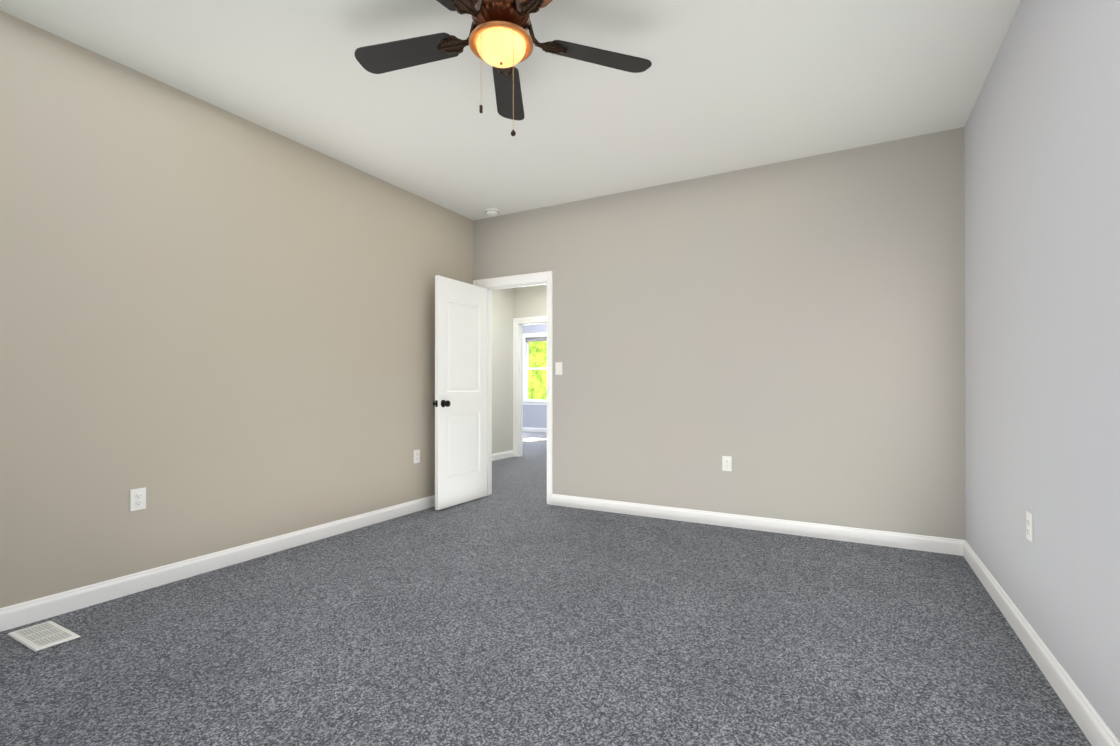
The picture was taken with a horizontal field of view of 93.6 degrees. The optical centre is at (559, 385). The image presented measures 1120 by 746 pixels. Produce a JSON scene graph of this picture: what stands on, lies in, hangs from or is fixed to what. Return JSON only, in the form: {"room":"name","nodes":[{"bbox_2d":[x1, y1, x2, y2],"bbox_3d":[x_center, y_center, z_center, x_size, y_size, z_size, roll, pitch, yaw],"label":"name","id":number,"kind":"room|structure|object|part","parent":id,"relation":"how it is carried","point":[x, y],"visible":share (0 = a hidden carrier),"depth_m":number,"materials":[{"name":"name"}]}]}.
{"room":"empty bedroom","nodes":[
{"label":"empty bedroom","id":0,"kind":"room"},
{"bbox_2d":[0,11,473,607],"bbox_3d":[-2.077,-0.284,3.166,0.120,2.740,5.066,0,0,29],"label":"wall","id":1,"kind":"structure","parent":0,"point":[216,329],"depth_m":2.96,"materials":[{"name":"beige paint"}]},
{"bbox_2d":[130,487,145,510],"bbox_3d":[-2.220,0.600,2.768,0.009,0.114,0.070,0,0,29],"label":"electrical outlet","id":2,"kind":"object","parent":1,"relation":"attached to","point":[138,499],"visible":1,"depth_m":2.76,"materials":[{"name":"white plastic"}]},
{"bbox_2d":[0,495,434,631],"bbox_3d":[-1.772,1.037,3.579,0.014,0.100,3.802,0,0,29],"label":"baseboard","id":3,"kind":"structure","parent":1,"relation":"attached to","point":[20,614],"depth_m":2.94,"materials":[{"name":"white wood"}]},
{"bbox_2d":[414,449,419,462],"bbox_3d":[-1.240,0.615,4.554,0.009,0.114,0.070,0,0,29],"label":"electrical outlet","id":4,"kind":"object","parent":1,"relation":"attached to","point":[416,456],"visible":1,"depth_m":4.55,"materials":[{"name":"white plastic"}]},
{"bbox_2d":[492,288,515,453],"bbox_3d":[-1.397,-0.273,7.034,0.150,2.740,2.610,0,0,29],"label":"wall","id":5,"kind":"structure","parent":0,"point":[509,305],"depth_m":7.91,"materials":[{"name":"paint"}]},
{"bbox_2d":[492,450,513,460],"bbox_3d":[-1.319,1.047,7.064,0.014,0.100,2.504,0,0,29],"label":"baseboard","id":6,"kind":"structure","parent":5,"relation":"attached to","point":[496,456],"depth_m":7.89,"materials":[{"name":"white wood"}]},
{"bbox_2d":[0,0,1020,220],"bbox_3d":[-0.865,-1.705,6.255,9.436,0.120,12.000,0,0,29],"label":"ceiling","id":7,"kind":"structure","parent":0,"point":[720,86],"depth_m":2.86,"materials":[{"name":"paint"}]},
{"bbox_2d":[485,208,498,215],"bbox_3d":[-0.640,-1.630,4.949,0.136,0.039,0.136,0,0,29],"label":"smoke detector","id":8,"kind":"object","parent":7,"relation":"attached to","point":[492,211],"visible":1,"depth_m":4.91,"materials":[{"name":"white plastic"}]},
{"bbox_2d":[355,0,651,135],"bbox_3d":[-0.282,-1.331,2.194,1.343,0.653,1.320,0,0,29],"label":"ceiling fan","id":9,"kind":"object","parent":7,"relation":"hanging from","point":[500,40],"visible":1,"depth_m":2.28,"materials":[{"name":"black wood"}]},
{"bbox_3d":[-0.688,-1.482,2.345,0.487,0.034,0.221,0,0,29],"label":"blade","id":10,"kind":"part","parent":9,"relation":"part of","materials":[{"name":"brown wood"}]},
{"bbox_3d":[-0.510,-1.483,1.845,0.174,0.034,0.488,0,0,29],"label":"blade","id":11,"kind":"part","parent":9,"relation":"part of","materials":[{"name":"brown wood"}]},
{"bbox_3d":[-0.254,-1.245,2.123,0.122,0.414,0.061,0,0,29],"label":"chain","id":12,"kind":"part","parent":9,"relation":"part of","materials":[{"name":"gold metal"}]},
{"bbox_3d":[-0.248,-1.401,2.219,0.212,0.077,0.212,0,0,29],"label":"glass","id":13,"kind":"part","parent":9,"relation":"part of","materials":[{"name":"yellow glass"}]},
{"bbox_3d":[-0.248,-1.518,2.220,0.247,0.092,0.247,0,0,29],"label":"lamp shade","id":14,"kind":"part","parent":9,"relation":"part of","materials":[{"name":"brown metal"}]},
{"bbox_3d":[-0.263,-1.481,2.676,0.332,0.034,0.456,0,0,29],"label":"blade","id":15,"kind":"part","parent":9,"relation":"part of","materials":[{"name":"brown wood"}]},
{"bbox_3d":[0.029,-1.483,1.857,0.472,0.034,0.292,0,0,29],"label":"blade","id":16,"kind":"part","parent":9,"relation":"part of","materials":[{"name":"brown wood"}]},
{"bbox_3d":[0.182,-1.482,2.373,0.389,0.034,0.418,0,0,29],"label":"blade","id":17,"kind":"part","parent":9,"relation":"part of","materials":[{"name":"brown wood"}]},
{"bbox_2d":[516,284,546,317],"bbox_3d":[0.437,-0.271,7.600,2.820,2.740,0.120,0,0,29],"label":"wall","id":18,"kind":"structure","parent":0,"point":[531,301],"depth_m":8.01,"materials":[{"name":"paint"}]},
{"bbox_2d":[513,316,546,456],"bbox_3d":[-0.285,0.030,7.987,0.940,2.140,0.138,0,0,29],"label":"door frame","id":19,"kind":"structure","parent":18,"relation":"attached to","point":[518,323],"depth_m":8.14,"materials":[{"name":"white wood"}]},
{"bbox_2d":[523,324,546,427],"bbox_3d":[0.269,-0.258,12.199,5.340,2.740,0.120,0,0,29],"label":"wall","id":20,"kind":"structure","parent":0,"point":[534,416],"depth_m":12.59,"materials":[{"name":"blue paint"}]},
{"bbox_2d":[523,332,546,404],"bbox_3d":[-0.452,-0.397,12.569,1.090,1.730,0.165,0,0,29],"label":"room window","id":21,"kind":"structure","parent":20,"relation":"in","point":[532,337],"depth_m":12.73,"materials":[{"name":"white wood"}]},
{"bbox_2d":[525,337,546,341],"bbox_3d":[-0.461,-1.108,12.556,0.850,0.102,0.044,0,0,29],"label":"shade","id":22,"kind":"object","parent":21,"relation":"attached to","point":[527,339],"depth_m":12.62,"materials":[{"name":"grey fabric"}]},
{"bbox_2d":[523,427,546,432],"bbox_3d":[0.237,1.062,12.136,5.100,0.100,0.014,0,0,29],"label":"baseboard","id":23,"kind":"structure","parent":20,"relation":"attached to","point":[524,428],"depth_m":12.58,"materials":[{"name":"white wood"}]},
{"bbox_2d":[0,431,1091,745],"bbox_3d":[-0.865,1.155,6.246,9.436,0.120,12.000,0,0,29],"label":"floor","id":24,"kind":"structure","parent":0,"point":[514,609],"depth_m":2.17,"materials":[{"name":"carpet"}]},
{"bbox_2d":[7,621,80,651],"bbox_3d":[-2.227,1.074,2.268,0.307,0.009,0.146,0,0,29],"label":"air vent register","id":25,"kind":"object","parent":24,"relation":"on","point":[38,637],"visible":1,"depth_m":2.25,"materials":[{"name":"white metal"}]},
{"bbox_2d":[523,438,546,441],"bbox_3d":[-0.592,1.106,10.762,0.730,0.001,0.780,0,0,29],"label":"sunlight patch","id":26,"kind":"object","parent":24,"relation":"on","point":[533,439],"visible":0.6,"depth_m":10.77,"materials":[{"name":"white"}]},
{"bbox_2d":[474,127,964,539],"bbox_3d":[0.891,-0.281,4.358,3.936,2.740,0.120,0,0,29],"label":"wall","id":27,"kind":"structure","parent":0,"point":[788,336],"depth_m":3.92,"materials":[{"name":"beige paint"}]},
{"bbox_2d":[433,275,486,509],"bbox_3d":[-0.901,0.064,4.851,0.173,2.030,0.716,0,0,29],"label":"door","id":28,"kind":"structure","parent":27,"relation":"in","point":[460,402],"depth_m":4.80,"materials":[{"name":"white wood"}]},
{"bbox_3d":[-1.046,0.158,4.585,0.173,0.066,0.110,0,0,29],"label":"knob","id":29,"kind":"part","parent":28,"relation":"part of","materials":[{"name":"black metal"}]},
{"bbox_2d":[473,271,552,504],"bbox_3d":[-0.436,0.021,5.085,0.905,2.140,0.154,0,0,29],"label":"door frame","id":30,"kind":"structure","parent":27,"relation":"attached to","point":[521,280],"depth_m":4.95,"materials":[{"name":"white wood"}]},
{"bbox_2d":[555,362,561,374],"bbox_3d":[-0.013,-0.155,4.774,0.070,0.114,0.021,0,0,29],"label":"light switch","id":31,"kind":"object","parent":27,"relation":"attached to","point":[558,368],"visible":1,"depth_m":4.78,"materials":[{"name":"white plastic"}]},
{"bbox_2d":[722,456,731,470],"bbox_3d":[1.290,0.603,4.063,0.070,0.114,0.009,0,0,29],"label":"electrical outlet","id":32,"kind":"object","parent":27,"relation":"attached to","point":[726,463],"visible":1,"depth_m":4.06,"materials":[{"name":"white plastic"}]},
{"bbox_2d":[552,494,959,555],"bbox_3d":[1.249,1.038,4.081,3.013,0.100,0.014,0,0,29],"label":"baseboard","id":33,"kind":"structure","parent":27,"relation":"attached to","point":[951,546],"depth_m":3.89,"materials":[{"name":"white wood"}]},
{"bbox_2d":[965,0,1119,741],"bbox_3d":[1.479,-0.290,1.214,0.120,2.740,5.066,0,0,29],"label":"wall","id":34,"kind":"structure","parent":0,"point":[1042,285],"depth_m":1.93,"materials":[{"name":"grey paint"}]},
{"bbox_2d":[1026,511,1032,541],"bbox_3d":[1.924,0.578,2.156,0.009,0.114,0.070,0,0,29],"label":"electrical outlet","id":35,"kind":"object","parent":34,"relation":"attached to","point":[1029,526],"visible":1,"depth_m":2.15,"materials":[{"name":"white plastic"}]},
{"bbox_2d":[960,539,1119,745],"bbox_3d":[1.420,1.030,1.243,0.014,0.100,4.826,0,0,29],"label":"baseboard","id":36,"kind":"structure","parent":34,"relation":"attached to","point":[1092,725],"depth_m":1.94,"materials":[{"name":"white wood"}]},
{"label":"outside","id":37,"kind":"structure","parent":0,"visible":0},
{"bbox_2d":[528,341,546,398],"bbox_3d":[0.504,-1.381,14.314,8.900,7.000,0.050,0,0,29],"label":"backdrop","id":38,"kind":"structure","parent":37,"point":[537,384],"depth_m":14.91,"materials":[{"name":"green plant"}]}
]}

